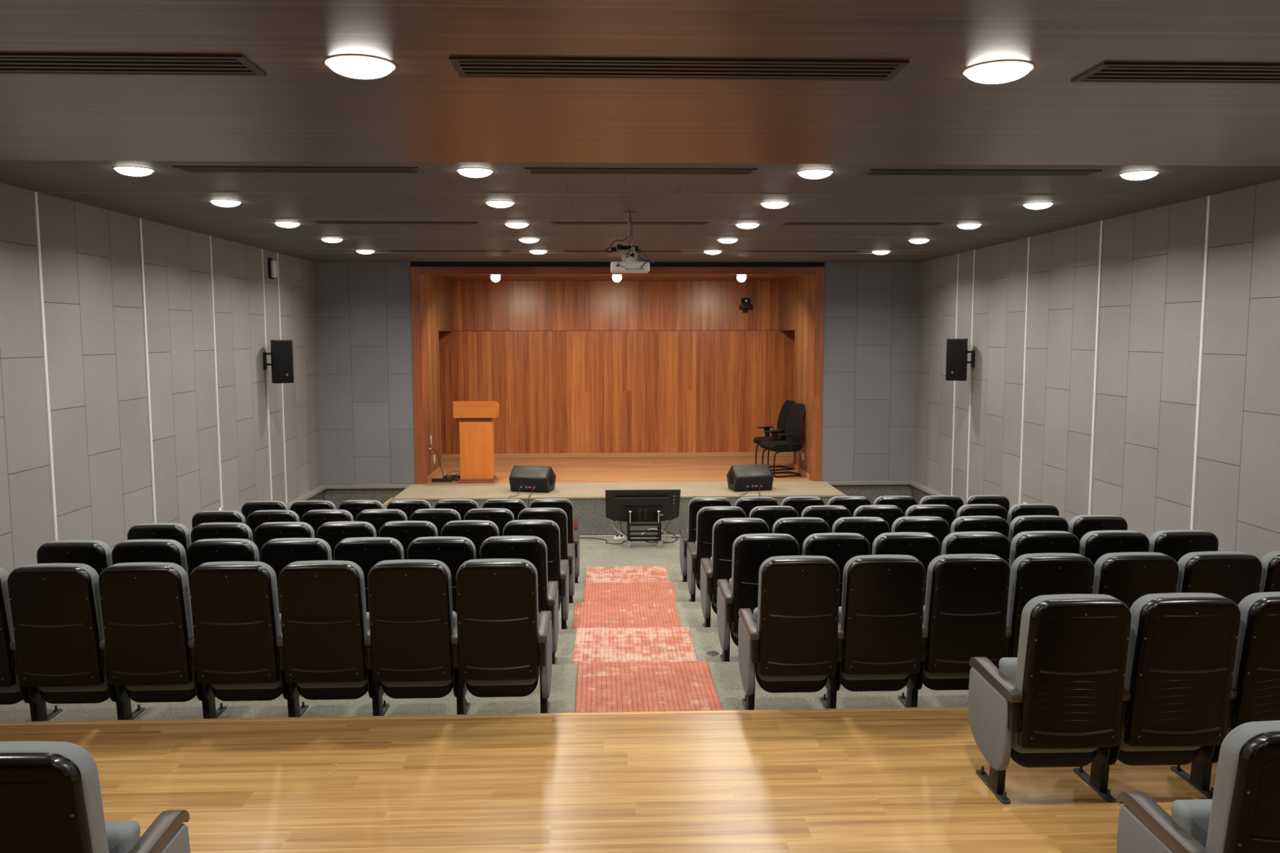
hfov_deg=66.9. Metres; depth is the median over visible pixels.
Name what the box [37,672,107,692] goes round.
seat cushion
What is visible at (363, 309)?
wall
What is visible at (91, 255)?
wall
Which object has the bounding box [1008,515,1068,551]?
seat
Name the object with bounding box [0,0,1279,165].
ceiling
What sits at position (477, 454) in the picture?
lectern
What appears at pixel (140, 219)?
trim
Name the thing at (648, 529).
cable
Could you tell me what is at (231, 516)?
seat back
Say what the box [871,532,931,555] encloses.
cushion
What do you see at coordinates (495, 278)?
spotlight
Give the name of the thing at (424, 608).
cushion
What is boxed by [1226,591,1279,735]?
seat
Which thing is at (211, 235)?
trim
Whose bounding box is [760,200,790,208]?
recessed light
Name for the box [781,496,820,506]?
cushion
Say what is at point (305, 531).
seat back
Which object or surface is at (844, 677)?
seat cushion
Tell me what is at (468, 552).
cushion
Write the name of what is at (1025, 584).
cushion
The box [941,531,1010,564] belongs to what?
seat
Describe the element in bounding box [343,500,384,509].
seat back
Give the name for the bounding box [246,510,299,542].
seat
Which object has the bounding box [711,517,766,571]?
cushion
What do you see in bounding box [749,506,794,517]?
cushion
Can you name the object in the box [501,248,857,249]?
trim
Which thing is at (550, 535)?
cushion
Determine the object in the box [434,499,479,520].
seat
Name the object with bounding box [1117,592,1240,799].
seat
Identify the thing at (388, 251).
ceiling vent
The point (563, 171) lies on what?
ceiling vent
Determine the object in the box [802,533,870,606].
seat
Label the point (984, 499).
cushion
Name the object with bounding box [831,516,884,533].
cushion
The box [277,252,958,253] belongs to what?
trim
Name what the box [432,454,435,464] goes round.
wall socket
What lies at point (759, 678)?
seat cushion
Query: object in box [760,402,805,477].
office chair
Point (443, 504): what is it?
seat back
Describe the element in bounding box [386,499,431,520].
seat
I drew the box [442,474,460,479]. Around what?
cable bundle
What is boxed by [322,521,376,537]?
cushion
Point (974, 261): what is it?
trim
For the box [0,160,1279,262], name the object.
ceiling
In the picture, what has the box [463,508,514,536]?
seat
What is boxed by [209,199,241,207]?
recessed light
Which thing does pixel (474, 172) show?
recessed light
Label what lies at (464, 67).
ceiling vent
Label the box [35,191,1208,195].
trim
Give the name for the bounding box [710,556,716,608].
seat cushion
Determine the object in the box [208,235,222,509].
trim
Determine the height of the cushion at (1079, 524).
0.581 m
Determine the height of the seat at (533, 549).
1.081 m
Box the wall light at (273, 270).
[267,257,277,279]
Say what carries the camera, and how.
attached to the wall at (632, 391)
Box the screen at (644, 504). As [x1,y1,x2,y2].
[604,488,680,521]
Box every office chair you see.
[753,400,795,471]
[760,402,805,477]
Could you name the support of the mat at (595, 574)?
on the floor at (726, 676)
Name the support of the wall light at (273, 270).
attached to the wall at (91, 255)
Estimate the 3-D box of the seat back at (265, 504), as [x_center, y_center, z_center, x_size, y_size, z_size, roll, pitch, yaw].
[-4.177,1.116,10.835,0.492,0.581,0.180,0,5,-2]
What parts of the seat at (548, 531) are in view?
leg, armrest, panel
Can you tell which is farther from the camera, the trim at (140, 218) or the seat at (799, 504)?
the seat at (799, 504)
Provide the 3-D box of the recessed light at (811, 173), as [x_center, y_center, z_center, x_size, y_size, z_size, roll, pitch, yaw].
[1.219,-1.754,6.745,0.254,0.052,0.254,0,5,-2]
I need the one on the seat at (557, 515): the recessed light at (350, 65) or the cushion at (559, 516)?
the cushion at (559, 516)
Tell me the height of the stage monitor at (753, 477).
0.381 m
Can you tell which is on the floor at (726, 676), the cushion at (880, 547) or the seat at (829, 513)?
the seat at (829, 513)
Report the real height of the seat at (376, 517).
1.081 m
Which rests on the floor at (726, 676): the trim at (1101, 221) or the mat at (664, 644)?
the mat at (664, 644)
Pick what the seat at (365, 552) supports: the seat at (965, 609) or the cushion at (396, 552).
the cushion at (396, 552)
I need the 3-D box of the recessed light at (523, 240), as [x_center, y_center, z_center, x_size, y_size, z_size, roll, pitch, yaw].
[-1.309,-2.192,11.435,0.254,0.052,0.254,0,5,-2]
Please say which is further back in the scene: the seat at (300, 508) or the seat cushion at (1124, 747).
the seat at (300, 508)
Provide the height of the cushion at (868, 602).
0.581 m
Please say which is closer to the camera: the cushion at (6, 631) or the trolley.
the cushion at (6, 631)
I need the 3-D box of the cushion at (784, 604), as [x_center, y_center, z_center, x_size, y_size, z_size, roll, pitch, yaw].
[0.985,1.088,6.036,0.492,0.581,0.180,0,5,-2]
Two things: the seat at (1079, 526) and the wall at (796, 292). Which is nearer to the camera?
the seat at (1079, 526)
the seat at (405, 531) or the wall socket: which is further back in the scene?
the wall socket
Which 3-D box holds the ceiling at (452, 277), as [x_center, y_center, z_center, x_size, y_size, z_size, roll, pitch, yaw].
[-0.370,-2.636,16.714,8.900,0.085,3.120,0,5,-2]
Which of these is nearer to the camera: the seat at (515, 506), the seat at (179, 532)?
the seat at (179, 532)
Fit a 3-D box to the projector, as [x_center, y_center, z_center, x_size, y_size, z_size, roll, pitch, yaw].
[-0.104,-1.711,9.021,0.452,0.546,0.300,0,5,-2]
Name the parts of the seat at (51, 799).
armrest, panel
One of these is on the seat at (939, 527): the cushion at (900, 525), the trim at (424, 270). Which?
the cushion at (900, 525)
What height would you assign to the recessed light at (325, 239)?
0.052 m
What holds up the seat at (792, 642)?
on the floor at (726, 676)
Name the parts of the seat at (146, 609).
armrest, leg, foot plate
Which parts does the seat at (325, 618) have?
armrest, leg, foot plate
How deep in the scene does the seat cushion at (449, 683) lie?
6.10 m
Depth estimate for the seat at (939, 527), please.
8.45 m
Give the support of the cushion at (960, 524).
on the seat at (964, 523)
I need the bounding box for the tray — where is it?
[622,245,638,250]
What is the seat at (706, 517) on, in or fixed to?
on the floor at (726, 676)
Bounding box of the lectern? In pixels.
[453,400,499,483]
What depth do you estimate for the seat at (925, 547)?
7.19 m
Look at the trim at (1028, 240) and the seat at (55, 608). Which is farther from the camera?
the trim at (1028, 240)
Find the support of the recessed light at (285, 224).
in the ceiling at (724, 211)
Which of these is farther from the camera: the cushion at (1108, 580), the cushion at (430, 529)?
the cushion at (430, 529)
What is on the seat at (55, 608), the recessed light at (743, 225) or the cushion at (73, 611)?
the cushion at (73, 611)
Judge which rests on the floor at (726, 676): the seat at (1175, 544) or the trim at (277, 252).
the seat at (1175, 544)
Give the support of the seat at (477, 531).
on the floor at (726, 676)
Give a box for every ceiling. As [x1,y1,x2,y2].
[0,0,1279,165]
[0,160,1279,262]
[436,275,796,280]
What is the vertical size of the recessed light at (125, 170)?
0.052 m
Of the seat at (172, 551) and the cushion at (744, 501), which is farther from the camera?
the cushion at (744, 501)
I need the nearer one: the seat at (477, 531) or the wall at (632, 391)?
the seat at (477, 531)
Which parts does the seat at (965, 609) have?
armrest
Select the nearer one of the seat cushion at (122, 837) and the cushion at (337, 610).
the seat cushion at (122, 837)
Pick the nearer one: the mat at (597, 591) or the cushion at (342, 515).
the cushion at (342, 515)
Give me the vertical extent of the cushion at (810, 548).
0.581 m
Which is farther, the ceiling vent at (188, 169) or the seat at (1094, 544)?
the seat at (1094, 544)
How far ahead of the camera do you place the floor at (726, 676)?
6.54 m
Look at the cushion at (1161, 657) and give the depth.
4.63 m
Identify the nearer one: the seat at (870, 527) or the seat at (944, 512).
the seat at (870, 527)
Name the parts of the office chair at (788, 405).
armrest, seat, arm post, frame, arm post, backrest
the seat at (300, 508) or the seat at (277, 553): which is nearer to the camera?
the seat at (277, 553)
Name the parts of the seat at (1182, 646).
foot plate, leg, armrest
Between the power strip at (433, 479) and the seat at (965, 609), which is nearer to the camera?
the seat at (965, 609)
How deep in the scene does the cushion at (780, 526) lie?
8.41 m
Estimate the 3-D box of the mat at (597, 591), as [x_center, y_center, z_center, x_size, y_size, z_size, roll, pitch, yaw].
[-0.106,1.819,10.375,1.040,0.016,1.182,0,5,-2]
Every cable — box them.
[431,448,445,478]
[579,534,679,537]
[579,537,656,544]
[610,520,636,538]
[636,528,666,538]
[656,531,677,543]
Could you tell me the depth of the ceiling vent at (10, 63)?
3.50 m
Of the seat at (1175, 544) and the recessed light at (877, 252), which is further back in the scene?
the recessed light at (877, 252)
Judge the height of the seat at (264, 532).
1.081 m
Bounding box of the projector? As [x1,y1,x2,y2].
[604,211,653,273]
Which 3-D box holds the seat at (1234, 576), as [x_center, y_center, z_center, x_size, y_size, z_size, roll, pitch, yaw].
[3.647,1.304,6.351,0.558,1.081,0.652,0,5,-2]
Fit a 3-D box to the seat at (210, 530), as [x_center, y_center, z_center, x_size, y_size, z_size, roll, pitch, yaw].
[-3.620,1.343,8.581,0.558,1.081,0.652,0,5,-2]
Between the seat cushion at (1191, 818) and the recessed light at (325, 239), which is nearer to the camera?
the seat cushion at (1191, 818)
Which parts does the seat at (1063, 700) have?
panel, foot plate, armrest, leg, foot plate, leg, armrest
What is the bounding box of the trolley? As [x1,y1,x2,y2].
[625,509,662,547]
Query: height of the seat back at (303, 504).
0.581 m
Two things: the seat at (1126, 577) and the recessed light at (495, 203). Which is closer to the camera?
the seat at (1126, 577)
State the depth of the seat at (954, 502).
10.97 m
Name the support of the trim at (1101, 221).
attached to the wall at (1153, 262)
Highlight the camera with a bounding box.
[738,297,752,312]
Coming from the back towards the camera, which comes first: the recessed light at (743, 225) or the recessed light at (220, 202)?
the recessed light at (743, 225)
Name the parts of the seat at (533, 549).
armrest, leg, panel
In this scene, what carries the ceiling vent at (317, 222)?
in the ceiling at (724, 211)
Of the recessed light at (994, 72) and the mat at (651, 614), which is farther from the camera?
the mat at (651, 614)
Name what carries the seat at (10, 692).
on the floor at (726, 676)
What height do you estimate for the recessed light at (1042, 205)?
0.052 m
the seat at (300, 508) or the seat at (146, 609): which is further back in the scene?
the seat at (300, 508)
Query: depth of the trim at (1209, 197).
8.04 m
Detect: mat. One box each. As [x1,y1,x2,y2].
[572,626,697,663]
[573,600,681,629]
[574,661,722,712]
[582,582,677,602]
[586,566,669,582]
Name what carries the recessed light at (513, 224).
in the ceiling at (724, 211)
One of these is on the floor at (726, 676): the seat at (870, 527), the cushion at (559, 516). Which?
the seat at (870, 527)
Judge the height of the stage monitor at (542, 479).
0.381 m
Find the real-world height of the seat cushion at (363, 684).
0.437 m
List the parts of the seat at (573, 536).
leg, armrest, panel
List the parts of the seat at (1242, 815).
panel, armrest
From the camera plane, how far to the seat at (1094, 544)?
7.24 m
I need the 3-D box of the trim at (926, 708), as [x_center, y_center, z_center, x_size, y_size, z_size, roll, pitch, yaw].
[0.046,1.794,5.982,9.404,0.054,0.042,0,5,-2]
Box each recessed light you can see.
[112,165,155,176]
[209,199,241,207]
[274,222,300,227]
[320,237,342,242]
[324,53,396,79]
[355,249,375,253]
[456,167,493,177]
[484,200,515,208]
[504,222,529,228]
[518,238,539,243]
[528,249,547,254]
[703,250,722,254]
[716,238,738,243]
[735,222,759,228]
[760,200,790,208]
[796,168,833,178]
[871,250,890,254]
[907,239,929,244]
[956,223,982,229]
[962,59,1034,84]
[1022,201,1053,208]
[1119,170,1159,180]
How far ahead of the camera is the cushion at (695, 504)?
10.89 m
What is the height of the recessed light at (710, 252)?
0.052 m
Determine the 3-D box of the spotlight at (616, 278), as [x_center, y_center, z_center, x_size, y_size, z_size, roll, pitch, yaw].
[-0.366,-2.387,15.441,0.150,0.170,0.150,0,5,-2]
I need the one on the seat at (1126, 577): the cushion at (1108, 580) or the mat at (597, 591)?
the cushion at (1108, 580)
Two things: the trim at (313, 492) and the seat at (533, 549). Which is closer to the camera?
the seat at (533, 549)
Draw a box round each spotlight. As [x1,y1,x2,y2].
[490,275,500,282]
[612,275,622,282]
[737,275,746,282]
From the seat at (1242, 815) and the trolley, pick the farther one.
the trolley
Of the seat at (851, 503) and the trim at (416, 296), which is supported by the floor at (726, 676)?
the seat at (851, 503)
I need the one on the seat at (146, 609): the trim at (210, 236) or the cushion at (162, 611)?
the cushion at (162, 611)
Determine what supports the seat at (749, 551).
on the floor at (726, 676)
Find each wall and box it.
[0,182,320,574]
[288,484,931,510]
[313,262,919,484]
[422,275,453,476]
[438,280,795,457]
[778,275,813,479]
[914,179,1279,560]
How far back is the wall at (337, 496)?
15.16 m
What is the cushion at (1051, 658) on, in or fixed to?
on the seat at (1063, 700)
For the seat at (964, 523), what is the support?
on the floor at (726, 676)
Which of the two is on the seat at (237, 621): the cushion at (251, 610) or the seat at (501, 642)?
the cushion at (251, 610)
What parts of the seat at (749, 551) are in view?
panel, armrest, leg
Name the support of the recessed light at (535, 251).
in the ceiling at (724, 211)
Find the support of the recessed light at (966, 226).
in the ceiling at (724, 211)
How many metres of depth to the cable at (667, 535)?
14.03 m
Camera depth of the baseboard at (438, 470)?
15.99 m
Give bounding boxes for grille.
[275,341,293,382]
[946,339,964,379]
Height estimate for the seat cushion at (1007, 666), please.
0.437 m
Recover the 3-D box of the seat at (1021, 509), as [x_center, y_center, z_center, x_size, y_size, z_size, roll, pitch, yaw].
[4.009,1.303,10.104,0.558,1.081,0.652,0,5,-2]
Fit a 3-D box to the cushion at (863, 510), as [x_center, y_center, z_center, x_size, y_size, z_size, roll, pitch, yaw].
[2.405,1.081,9.827,0.492,0.581,0.180,0,5,-2]
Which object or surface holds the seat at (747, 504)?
on the floor at (726, 676)
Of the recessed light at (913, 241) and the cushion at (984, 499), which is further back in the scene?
the recessed light at (913, 241)
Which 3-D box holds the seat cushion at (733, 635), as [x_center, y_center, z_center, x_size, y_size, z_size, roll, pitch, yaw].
[0.933,1.405,7.510,0.476,0.437,0.200,0,5,-2]
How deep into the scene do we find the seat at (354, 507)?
10.73 m
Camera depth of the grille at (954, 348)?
12.88 m
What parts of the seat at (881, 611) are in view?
foot plate, leg, armrest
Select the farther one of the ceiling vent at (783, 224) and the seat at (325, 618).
the ceiling vent at (783, 224)
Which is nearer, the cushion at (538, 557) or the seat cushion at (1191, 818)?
the seat cushion at (1191, 818)
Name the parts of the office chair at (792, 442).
armrest, arm post, seat, frame, armrest, arm post, backrest, frame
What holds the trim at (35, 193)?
attached to the wall at (91, 255)
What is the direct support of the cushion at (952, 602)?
on the seat at (965, 609)
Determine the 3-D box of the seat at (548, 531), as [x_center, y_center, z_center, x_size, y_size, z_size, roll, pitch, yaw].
[-0.949,1.329,8.678,0.602,1.081,0.652,0,5,-2]
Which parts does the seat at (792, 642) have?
foot plate, panel, armrest, leg, foot plate, leg, armrest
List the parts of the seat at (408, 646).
armrest, leg, foot plate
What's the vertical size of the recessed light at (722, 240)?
0.052 m
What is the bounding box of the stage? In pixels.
[392,456,845,535]
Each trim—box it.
[0,706,968,724]
[33,191,57,540]
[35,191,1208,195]
[138,217,156,523]
[140,217,1045,220]
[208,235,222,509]
[210,235,1029,237]
[261,248,272,500]
[276,252,287,502]
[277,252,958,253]
[285,480,964,509]
[382,497,394,505]
[409,266,426,484]
[410,262,824,266]
[420,266,815,275]
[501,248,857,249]
[809,266,824,480]
[951,253,959,495]
[966,249,975,498]
[1018,236,1030,504]
[1088,220,1103,515]
[1190,195,1211,529]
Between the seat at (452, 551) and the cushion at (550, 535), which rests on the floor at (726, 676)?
the seat at (452, 551)
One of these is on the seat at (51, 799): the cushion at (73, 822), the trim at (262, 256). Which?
the cushion at (73, 822)
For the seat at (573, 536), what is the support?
on the floor at (726, 676)
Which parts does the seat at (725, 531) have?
panel, armrest, leg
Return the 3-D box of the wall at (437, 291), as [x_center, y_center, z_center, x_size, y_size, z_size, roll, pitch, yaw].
[-3.503,-0.944,16.708,0.120,3.400,3.020,0,5,-2]
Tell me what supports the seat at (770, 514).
on the floor at (726, 676)
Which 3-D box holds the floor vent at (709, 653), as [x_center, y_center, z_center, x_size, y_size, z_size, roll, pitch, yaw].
[0.587,1.831,7.814,0.110,0.004,0.110,0,5,-2]
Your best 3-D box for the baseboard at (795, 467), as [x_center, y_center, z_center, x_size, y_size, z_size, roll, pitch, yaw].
[2.708,0.748,16.293,0.012,0.085,1.400,0,5,-2]
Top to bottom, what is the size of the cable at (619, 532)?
0.355 m
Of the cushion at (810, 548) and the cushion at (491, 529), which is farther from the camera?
the cushion at (491, 529)
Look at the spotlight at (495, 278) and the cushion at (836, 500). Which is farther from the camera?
the spotlight at (495, 278)
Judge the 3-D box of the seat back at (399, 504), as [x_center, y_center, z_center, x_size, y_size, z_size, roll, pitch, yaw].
[-2.588,1.108,10.893,0.492,0.581,0.180,0,5,-2]
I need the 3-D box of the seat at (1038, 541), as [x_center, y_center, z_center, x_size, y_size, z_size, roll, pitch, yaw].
[3.073,1.308,7.577,0.558,1.081,0.652,0,5,-2]
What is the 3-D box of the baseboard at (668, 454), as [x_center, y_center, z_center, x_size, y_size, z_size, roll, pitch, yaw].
[-0.417,0.547,18.480,8.700,0.085,0.024,0,5,-2]
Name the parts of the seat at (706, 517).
panel, armrest, leg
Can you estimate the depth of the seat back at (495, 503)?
10.79 m
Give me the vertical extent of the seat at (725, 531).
1.081 m
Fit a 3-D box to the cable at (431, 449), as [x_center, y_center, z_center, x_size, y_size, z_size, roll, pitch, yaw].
[-3.232,0.587,15.617,0.310,0.457,0.121,3,6,26]
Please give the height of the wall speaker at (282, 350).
0.560 m
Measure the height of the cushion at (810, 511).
0.581 m
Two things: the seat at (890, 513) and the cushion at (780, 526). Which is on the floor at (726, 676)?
the seat at (890, 513)
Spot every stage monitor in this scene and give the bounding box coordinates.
[509,465,555,493]
[726,463,773,491]
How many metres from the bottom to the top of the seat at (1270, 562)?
1.081 m
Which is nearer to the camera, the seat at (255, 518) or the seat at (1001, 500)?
the seat at (255, 518)
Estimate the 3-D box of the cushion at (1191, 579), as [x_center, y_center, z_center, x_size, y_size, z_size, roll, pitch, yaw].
[3.633,1.074,6.132,0.492,0.581,0.180,0,5,-2]
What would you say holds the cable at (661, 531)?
on the floor at (726, 676)
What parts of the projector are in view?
ceiling plate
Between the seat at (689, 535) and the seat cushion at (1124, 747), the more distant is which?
the seat at (689, 535)
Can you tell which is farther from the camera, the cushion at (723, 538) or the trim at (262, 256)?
the trim at (262, 256)
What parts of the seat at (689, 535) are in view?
panel, armrest, leg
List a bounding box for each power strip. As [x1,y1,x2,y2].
[431,478,452,481]
[613,534,631,540]
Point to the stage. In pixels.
(611, 469)
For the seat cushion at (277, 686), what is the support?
on the seat at (237, 621)
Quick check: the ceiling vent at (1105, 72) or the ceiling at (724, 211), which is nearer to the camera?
the ceiling vent at (1105, 72)
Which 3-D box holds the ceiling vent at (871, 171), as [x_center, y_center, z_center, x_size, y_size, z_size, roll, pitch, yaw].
[2.377,-1.772,6.765,1.620,0.010,0.220,0,5,-2]
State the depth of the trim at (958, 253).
13.71 m
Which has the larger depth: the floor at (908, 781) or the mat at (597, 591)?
the mat at (597, 591)
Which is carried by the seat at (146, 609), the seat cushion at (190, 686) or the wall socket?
the seat cushion at (190, 686)
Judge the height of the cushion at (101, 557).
0.581 m
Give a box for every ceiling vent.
[0,53,266,75]
[172,165,423,173]
[314,221,479,224]
[388,250,511,252]
[448,56,909,80]
[524,167,757,174]
[551,222,708,224]
[564,250,682,252]
[737,250,858,252]
[781,222,942,225]
[861,168,1102,176]
[1071,62,1279,84]
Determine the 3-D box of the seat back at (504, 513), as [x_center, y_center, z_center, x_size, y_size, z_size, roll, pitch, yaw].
[-1.502,1.102,9.685,0.492,0.581,0.180,0,5,-2]
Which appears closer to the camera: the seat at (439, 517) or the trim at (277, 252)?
the seat at (439, 517)
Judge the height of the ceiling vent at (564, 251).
0.010 m
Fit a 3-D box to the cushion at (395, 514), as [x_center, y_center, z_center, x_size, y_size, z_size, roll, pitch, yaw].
[-2.561,1.107,9.647,0.492,0.581,0.180,0,5,-2]
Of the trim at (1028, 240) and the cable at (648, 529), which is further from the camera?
the cable at (648, 529)
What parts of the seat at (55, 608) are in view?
armrest, leg, foot plate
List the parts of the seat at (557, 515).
leg, armrest, panel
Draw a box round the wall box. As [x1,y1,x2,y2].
[573,519,577,528]
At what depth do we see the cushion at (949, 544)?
7.21 m
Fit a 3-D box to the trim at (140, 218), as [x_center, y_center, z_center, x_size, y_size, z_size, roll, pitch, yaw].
[-0.101,-2.028,9.459,9.404,0.015,0.012,0,5,-2]
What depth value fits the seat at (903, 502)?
10.95 m
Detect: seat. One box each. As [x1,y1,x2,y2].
[0,567,22,705]
[0,741,190,852]
[7,563,110,721]
[36,539,112,577]
[98,562,195,719]
[111,539,188,577]
[127,523,191,559]
[186,538,259,591]
[187,561,282,719]
[191,510,245,528]
[191,522,253,543]
[241,500,288,524]
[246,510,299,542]
[253,521,315,561]
[260,537,332,613]
[276,560,369,717]
[289,500,336,522]
[301,509,353,537]
[316,521,376,560]
[333,537,404,612]
[337,500,384,521]
[355,509,407,537]
[364,559,457,715]
[378,520,437,559]
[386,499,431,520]
[407,536,475,613]
[409,508,461,536]
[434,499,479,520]
[440,520,498,559]
[451,558,551,715]
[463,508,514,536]
[480,535,558,664]
[481,498,526,519]
[502,520,568,629]
[517,507,574,603]
[528,498,579,583]
[680,497,731,582]
[686,506,746,601]
[700,517,768,627]
[716,533,799,662]
[734,497,778,517]
[737,555,844,710]
[749,506,798,533]
[772,517,829,555]
[781,496,825,517]
[800,505,851,533]
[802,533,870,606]
[826,496,871,516]
[831,516,889,555]
[838,554,928,707]
[853,505,903,532]
[871,532,940,605]
[872,495,917,516]
[891,515,949,555]
[904,504,955,533]
[919,495,963,519]
[922,553,1011,690]
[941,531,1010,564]
[950,515,1008,537]
[955,503,1007,521]
[964,494,1009,514]
[968,594,1131,804]
[1006,552,1094,657]
[1007,503,1058,537]
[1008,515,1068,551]
[1008,530,1079,575]
[1068,515,1127,542]
[1079,530,1149,565]
[1092,551,1178,609]
[1116,720,1279,852]
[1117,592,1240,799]
[1148,529,1218,562]
[1176,551,1262,604]
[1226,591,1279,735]
[1258,551,1279,592]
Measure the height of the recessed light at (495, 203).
0.052 m
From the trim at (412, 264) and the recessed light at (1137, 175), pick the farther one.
the trim at (412, 264)
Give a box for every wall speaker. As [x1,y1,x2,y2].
[262,339,293,383]
[945,338,975,381]
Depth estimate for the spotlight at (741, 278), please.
15.46 m
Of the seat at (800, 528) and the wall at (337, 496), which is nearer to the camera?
the seat at (800, 528)
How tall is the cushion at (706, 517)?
0.581 m
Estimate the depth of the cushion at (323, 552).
7.03 m
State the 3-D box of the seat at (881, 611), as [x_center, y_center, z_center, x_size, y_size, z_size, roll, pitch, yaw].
[1.529,1.316,6.274,0.558,1.081,0.652,0,5,-2]
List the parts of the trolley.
support rod, frame, support rod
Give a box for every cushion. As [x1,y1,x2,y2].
[0,567,14,642]
[0,674,20,693]
[0,741,108,852]
[20,563,104,640]
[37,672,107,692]
[48,539,112,567]
[104,820,140,852]
[108,562,193,639]
[124,671,195,691]
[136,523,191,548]
[195,538,259,561]
[198,561,280,638]
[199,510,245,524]
[210,613,281,689]
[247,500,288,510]
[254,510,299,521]
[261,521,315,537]
[267,537,332,560]
[287,560,367,637]
[296,612,369,688]
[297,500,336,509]
[307,509,353,521]
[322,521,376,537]
[338,537,404,559]
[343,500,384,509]
[360,509,407,520]
[374,559,453,635]
[381,611,457,687]
[383,520,437,536]
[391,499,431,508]
[413,536,475,559]
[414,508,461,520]
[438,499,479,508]
[440,520,498,536]
[455,558,538,634]
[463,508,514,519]
[465,613,539,685]
[480,535,547,595]
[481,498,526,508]
[502,520,560,573]
[517,507,568,554]
[528,498,573,539]
[687,497,731,537]
[694,541,700,585]
[696,506,746,553]
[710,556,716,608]
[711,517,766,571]
[728,577,737,638]
[731,533,795,596]
[734,497,778,506]
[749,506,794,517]
[753,607,828,681]
[757,555,835,631]
[772,517,824,533]
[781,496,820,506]
[800,505,845,517]
[802,533,862,555]
[826,496,866,505]
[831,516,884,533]
[838,606,909,679]
[840,554,916,630]
[853,505,897,516]
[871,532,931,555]
[872,495,911,505]
[891,515,941,532]
[904,504,947,516]
[919,495,957,504]
[922,605,969,679]
[923,553,999,629]
[941,531,1002,555]
[950,515,999,533]
[964,494,1002,505]
[999,657,1097,753]
[1006,552,1084,629]
[1014,594,1118,692]
[1068,515,1118,533]
[1079,530,1139,555]
[1092,551,1167,594]
[1120,730,1200,751]
[1124,592,1226,691]
[1148,529,1208,552]
[1170,799,1212,848]
[1176,551,1248,592]
[1205,720,1279,852]
[1231,591,1279,688]
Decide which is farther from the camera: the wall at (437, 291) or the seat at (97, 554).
the wall at (437, 291)
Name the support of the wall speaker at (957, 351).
attached to the wall at (1153, 262)
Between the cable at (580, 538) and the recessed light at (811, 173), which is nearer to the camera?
the recessed light at (811, 173)
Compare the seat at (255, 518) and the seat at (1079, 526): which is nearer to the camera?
the seat at (1079, 526)
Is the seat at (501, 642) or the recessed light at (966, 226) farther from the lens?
the recessed light at (966, 226)
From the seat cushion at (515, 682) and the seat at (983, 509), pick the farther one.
the seat at (983, 509)
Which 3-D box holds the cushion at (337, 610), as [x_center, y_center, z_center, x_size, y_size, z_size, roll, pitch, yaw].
[-1.935,1.104,5.930,0.492,0.581,0.180,0,5,-2]
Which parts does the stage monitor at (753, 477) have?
handle, connector plate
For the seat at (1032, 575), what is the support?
on the floor at (726, 676)
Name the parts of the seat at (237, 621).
armrest, leg, foot plate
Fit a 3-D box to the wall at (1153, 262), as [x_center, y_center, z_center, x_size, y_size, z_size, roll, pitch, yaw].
[4.827,0.352,5.739,0.150,4.153,19.400,0,5,-2]
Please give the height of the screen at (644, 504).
0.479 m
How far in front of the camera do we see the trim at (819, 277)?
15.29 m
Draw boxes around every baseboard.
[426,465,442,482]
[440,452,793,458]
[792,462,809,479]
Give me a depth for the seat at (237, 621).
5.86 m
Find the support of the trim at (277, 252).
attached to the wall at (91, 255)
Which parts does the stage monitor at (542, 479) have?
connector plate, handle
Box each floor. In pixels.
[0,536,968,722]
[0,709,1217,852]
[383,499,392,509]
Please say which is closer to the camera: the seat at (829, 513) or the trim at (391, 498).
the seat at (829, 513)
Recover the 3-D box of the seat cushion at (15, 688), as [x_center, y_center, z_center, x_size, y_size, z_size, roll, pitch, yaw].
[-4.060,1.432,6.082,0.476,0.437,0.200,0,5,-2]
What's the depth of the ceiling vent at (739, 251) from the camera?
13.10 m
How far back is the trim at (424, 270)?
15.04 m
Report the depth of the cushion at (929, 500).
10.97 m
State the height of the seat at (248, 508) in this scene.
1.081 m
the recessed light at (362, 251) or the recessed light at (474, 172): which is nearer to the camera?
the recessed light at (474, 172)
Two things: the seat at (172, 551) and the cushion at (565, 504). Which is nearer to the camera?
the seat at (172, 551)
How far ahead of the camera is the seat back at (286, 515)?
9.47 m
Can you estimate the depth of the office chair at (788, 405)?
16.91 m
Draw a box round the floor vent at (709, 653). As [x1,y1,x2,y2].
[706,651,719,656]
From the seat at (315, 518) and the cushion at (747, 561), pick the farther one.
the seat at (315, 518)
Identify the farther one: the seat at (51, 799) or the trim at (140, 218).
the trim at (140, 218)
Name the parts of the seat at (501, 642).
armrest, leg, foot plate, leg, armrest, panel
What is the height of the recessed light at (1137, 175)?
0.052 m
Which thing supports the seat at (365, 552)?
on the floor at (726, 676)
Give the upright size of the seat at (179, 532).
1.081 m
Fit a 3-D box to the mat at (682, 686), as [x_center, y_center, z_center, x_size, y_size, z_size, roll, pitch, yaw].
[0.045,1.819,6.632,1.011,0.016,1.223,0,5,-2]
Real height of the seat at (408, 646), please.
1.081 m
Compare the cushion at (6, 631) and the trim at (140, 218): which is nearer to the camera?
the cushion at (6, 631)
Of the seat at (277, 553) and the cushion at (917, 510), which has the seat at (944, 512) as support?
the cushion at (917, 510)
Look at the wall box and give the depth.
14.01 m
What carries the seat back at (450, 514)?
on the seat at (439, 517)
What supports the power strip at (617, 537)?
on the floor at (726, 676)

